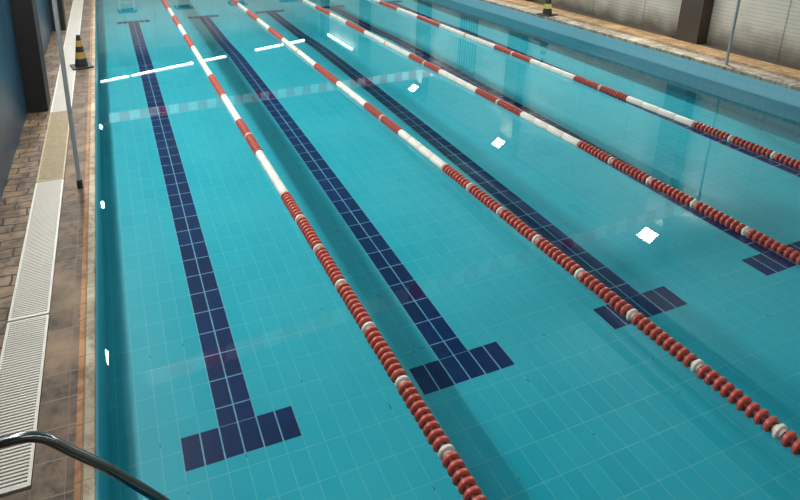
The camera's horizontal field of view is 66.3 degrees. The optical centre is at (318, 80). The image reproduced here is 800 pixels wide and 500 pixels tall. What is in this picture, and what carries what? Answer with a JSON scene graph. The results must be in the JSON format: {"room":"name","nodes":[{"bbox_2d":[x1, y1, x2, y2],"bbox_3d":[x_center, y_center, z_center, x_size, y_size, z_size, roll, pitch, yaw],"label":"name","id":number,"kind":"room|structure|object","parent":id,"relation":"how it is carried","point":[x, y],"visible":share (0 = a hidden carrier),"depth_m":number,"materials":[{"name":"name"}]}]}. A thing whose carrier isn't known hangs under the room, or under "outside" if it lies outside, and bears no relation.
{"room":"indoor swimming pool","nodes":[
{"label":"indoor swimming pool","id":0,"kind":"room"},
{"bbox_2d":[0,489,30,499],"bbox_3d":[-0.515,2.914,0.365,0.248,0.660,5.350,-6,19,-18],"label":"deck corner","id":1,"kind":"object","parent":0,"point":[25,495],"visible":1,"depth_m":2.68,"materials":[{"name":"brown tile"}]},
{"bbox_2d":[0,0,51,201],"bbox_3d":[-5.154,-2.993,10.771,0.200,5.700,30.500,-6,19,-18],"label":"wall","id":2,"kind":"structure","parent":0,"point":[13,110],"depth_m":6.39,"materials":[{"name":"blue paint"}]},
{"bbox_2d":[0,0,72,355],"bbox_3d":[-4.922,-0.615,11.604,0.254,0.660,30.500,-6,19,-18],"label":"deck","id":3,"kind":"object","parent":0,"point":[16,201],"visible":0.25,"depth_m":5.42,"materials":[{"name":"brown stone"}]},
{"bbox_2d":[9,0,50,113],"bbox_3d":[-3.493,-1.941,6.803,0.255,4.770,0.420,-6,19,-18],"label":"column","id":4,"kind":"structure","parent":3,"relation":"on","point":[24,13],"depth_m":7.14,"materials":[{"name":"paint"}]},
{"bbox_2d":[48,0,66,30],"bbox_3d":[-5.072,-3.287,11.087,0.255,4.770,0.420,-6,19,-18],"label":"column","id":5,"kind":"structure","parent":3,"relation":"on","point":[60,4],"depth_m":11.54,"materials":[{"name":"metal"}]},
{"bbox_2d":[0,431,169,499],"bbox_3d":[-0.993,2.204,2.260,1.085,1.755,0.610,-6,19,-18],"label":"pool ladder","id":6,"kind":"object","parent":3,"relation":"attached to","point":[41,437],"visible":1,"depth_m":2.33,"materials":[{"name":"metal"}]},
{"bbox_3d":[-5.572,-1.364,14.101,0.248,0.590,25.150,-6,19,-18],"label":"channel","id":7,"kind":"object","parent":3,"relation":"in","visible":0},
{"bbox_2d":[0,314,49,497],"bbox_3d":[-1.613,1.678,3.244,0.240,0.034,1.224,-6,19,-18],"label":"grate","id":8,"kind":"object","parent":7,"relation":"on","point":[22,358],"visible":0.91,"depth_m":3.23,"materials":[{"name":"white plastic"}]},
{"bbox_2d":[8,179,63,322],"bbox_3d":[-2.150,1.220,4.702,0.240,0.034,1.984,-6,19,-18],"label":"grate","id":9,"kind":"object","parent":7,"relation":"on","point":[32,294],"visible":0.99,"depth_m":4.45,"materials":[{"name":"white plastic"}]},
{"bbox_2d":[36,111,69,182],"bbox_3d":[-2.807,0.660,6.484,0.240,0.034,1.944,-6,19,-18],"label":"grate","id":10,"kind":"object","parent":7,"relation":"on","point":[52,166],"visible":0.89,"depth_m":6.28,"materials":[{"name":"beige plastic"}]},
{"bbox_2d":[50,68,75,111],"bbox_3d":[-3.457,0.106,8.248,0.240,0.034,1.944,-6,19,-18],"label":"grate","id":11,"kind":"object","parent":7,"relation":"on","point":[59,101],"visible":0.77,"depth_m":8.07,"materials":[{"name":"white plastic"}]},
{"bbox_2d":[59,40,75,68],"bbox_3d":[-4.104,-0.446,10.003,0.240,0.034,1.924,-6,19,-18],"label":"grate","id":12,"kind":"object","parent":7,"relation":"on","point":[69,46],"visible":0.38,"depth_m":10.04,"materials":[{"name":"white plastic"}]},
{"bbox_2d":[65,19,80,40],"bbox_3d":[-4.744,-0.991,11.740,0.240,0.034,1.904,-6,19,-18],"label":"grate","id":13,"kind":"object","parent":7,"relation":"on","point":[74,26],"visible":0.86,"depth_m":11.71,"materials":[{"name":"white plastic"}]},
{"bbox_2d":[69,4,82,19],"bbox_3d":[-5.381,-1.534,13.468,0.240,0.034,1.904,-6,19,-18],"label":"grate","id":14,"kind":"object","parent":7,"relation":"on","point":[76,10],"visible":0.99,"depth_m":13.36,"materials":[{"name":"white plastic"}]},
{"bbox_2d":[72,0,83,3],"bbox_3d":[-6.014,-2.074,15.187,0.240,0.034,1.884,-6,19,-18],"label":"grate","id":15,"kind":"object","parent":7,"relation":"on","point":[74,1],"visible":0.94,"depth_m":14.61,"materials":[{"name":"white plastic"}]},
{"bbox_2d":[30,0,90,499],"bbox_3d":[-4.482,-0.664,11.750,0.182,0.660,30.500,-6,19,-18],"label":"paving","id":16,"kind":"object","parent":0,"point":[53,470],"visible":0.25,"depth_m":3.71,"materials":[{"name":"brown tile"}]},
{"bbox_2d":[52,0,82,188],"bbox_3d":[-2.157,0.024,5.168,0.050,1.972,0.050,-6,19,-18],"label":"pole","id":17,"kind":"object","parent":16,"relation":"on","point":[54,2],"visible":1,"depth_m":5.18,"materials":[{"name":"grey metal"}]},
{"bbox_2d":[76,179,82,188],"bbox_3d":[-2.151,0.926,5.454,0.050,0.080,0.050,-6,19,-18],"label":"socket","id":18,"kind":"object","parent":17,"relation":"attached to","point":[79,181],"depth_m":5.44,"materials":[{"name":"black rubber"}]},
{"bbox_2d":[70,35,93,70],"bbox_3d":[-3.603,-0.452,9.141,0.300,0.500,0.300,-11,20,-29],"label":"traffic cone","id":19,"kind":"object","parent":16,"relation":"on","point":[81,62],"visible":1,"depth_m":9.10,"materials":[{"name":"plastic"}]},
{"bbox_2d":[95,0,98,499],"bbox_3d":[-3.655,0.518,10.038,0.100,1.830,18.600,-6,19,-18],"label":"wall","id":20,"kind":"structure","parent":0,"point":[97,471],"depth_m":3.91,"materials":[{"name":"tile"}]},
{"bbox_2d":[74,0,92,499],"bbox_3d":[-4.383,-0.676,11.783,0.028,0.661,30.500,-6,19,-18],"label":"trim","id":21,"kind":"structure","parent":20,"relation":"attached to","point":[77,479],"depth_m":3.77,"materials":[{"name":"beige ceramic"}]},
{"bbox_2d":[81,0,95,499],"bbox_3d":[-3.631,-0.365,9.769,0.060,0.054,18.600,-6,19,-18],"label":"trim","id":22,"kind":"structure","parent":20,"relation":"on","point":[88,473],"depth_m":3.82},
{"bbox_2d":[96,0,799,499],"bbox_3d":[0.567,-0.612,11.239,8.860,0.001,18.400,-6,19,-18],"label":"water","id":23,"kind":"object","parent":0,"point":[232,366],"visible":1,"depth_m":4.77,"materials":[{"name":"teal liquid"}]},
{"bbox_2d":[161,0,487,499],"bbox_3d":[-2.003,-0.345,10.375,0.107,0.107,18.400,-6,19,-18],"label":"lane rope","id":24,"kind":"object","parent":23,"relation":"on","point":[456,467],"visible":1,"depth_m":4.00,"materials":[{"name":"plastic"}]},
{"bbox_2d":[231,0,799,454],"bbox_3d":[-0.355,-0.531,10.924,0.107,0.107,18.400,-6,19,-18],"label":"lane rope","id":25,"kind":"object","parent":23,"relation":"on","point":[760,416],"visible":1,"depth_m":4.38,"materials":[{"name":"plastic"}]},
{"bbox_2d":[301,0,799,264],"bbox_3d":[1.293,-0.716,11.473,0.107,0.107,18.400,-6,19,-18],"label":"lane rope","id":26,"kind":"object","parent":23,"relation":"on","point":[768,242],"visible":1,"depth_m":6.36,"materials":[{"name":"plastic"}]},
{"bbox_2d":[372,0,799,169],"bbox_3d":[2.940,-0.902,12.022,0.107,0.107,18.400,-6,19,-18],"label":"lane rope","id":27,"kind":"object","parent":23,"relation":"on","point":[767,152],"visible":0.98,"depth_m":8.30,"materials":[{"name":"plastic"}]},
{"bbox_2d":[452,0,799,106],"bbox_3d":[4.798,-0.435,12.853,0.100,1.830,18.600,-6,19,-18],"label":"wall","id":28,"kind":"structure","parent":0,"point":[773,91],"depth_m":10.12,"materials":[{"name":"tile"}]},
{"bbox_2d":[480,0,799,90],"bbox_3d":[4.852,-1.321,12.595,0.252,0.054,18.600,-6,19,-18],"label":"trim","id":29,"kind":"structure","parent":28,"relation":"on","point":[795,85],"depth_m":9.96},
{"bbox_2d":[724,0,740,64],"bbox_3d":[6.128,-1.189,8.796,0.050,1.972,0.050,-6,19,-18],"label":"pole","id":30,"kind":"object","parent":29,"relation":"on","point":[738,1],"visible":1,"depth_m":8.93,"materials":[{"name":"grey metal"}]},
{"bbox_2d":[499,0,799,81],"bbox_3d":[4.335,-1.656,14.688,0.160,0.656,30.500,-6,19,-18],"label":"deck","id":31,"kind":"object","parent":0,"point":[576,20],"depth_m":10.17,"materials":[{"name":"stone"}]},
{"bbox_2d":[537,0,557,16],"bbox_3d":[4.815,-1.629,12.651,0.300,0.500,0.300,-11,20,-29],"label":"traffic cone","id":32,"kind":"object","parent":31,"relation":"on","point":[547,11],"visible":1,"depth_m":12.63,"materials":[{"name":"plastic"}]},
{"bbox_2d":[505,0,799,78],"bbox_3d":[4.599,-1.689,14.775,0.400,0.662,30.500,-6,19,-18],"label":"trim","id":33,"kind":"structure","parent":0,"point":[771,67],"depth_m":10.40,"materials":[{"name":"tile"}]},
{"bbox_2d":[528,0,799,70],"bbox_3d":[4.892,-1.720,14.873,0.220,0.658,30.500,-6,19,-18],"label":"deck border","id":34,"kind":"object","parent":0,"point":[533,1],"depth_m":10.91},
{"bbox_2d":[675,0,713,43],"bbox_3d":[6.457,-2.425,9.951,0.250,3.654,0.420,-6,19,-18],"label":"column","id":35,"kind":"structure","parent":34,"relation":"on","point":[694,19],"depth_m":10.28,"materials":[{"name":"concrete"}]},
{"bbox_2d":[534,0,799,66],"bbox_3d":[5.073,-4.145,14.178,0.200,5.700,30.500,-6,19,-18],"label":"wall","id":36,"kind":"structure","parent":0,"point":[769,29],"depth_m":9.86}
]}

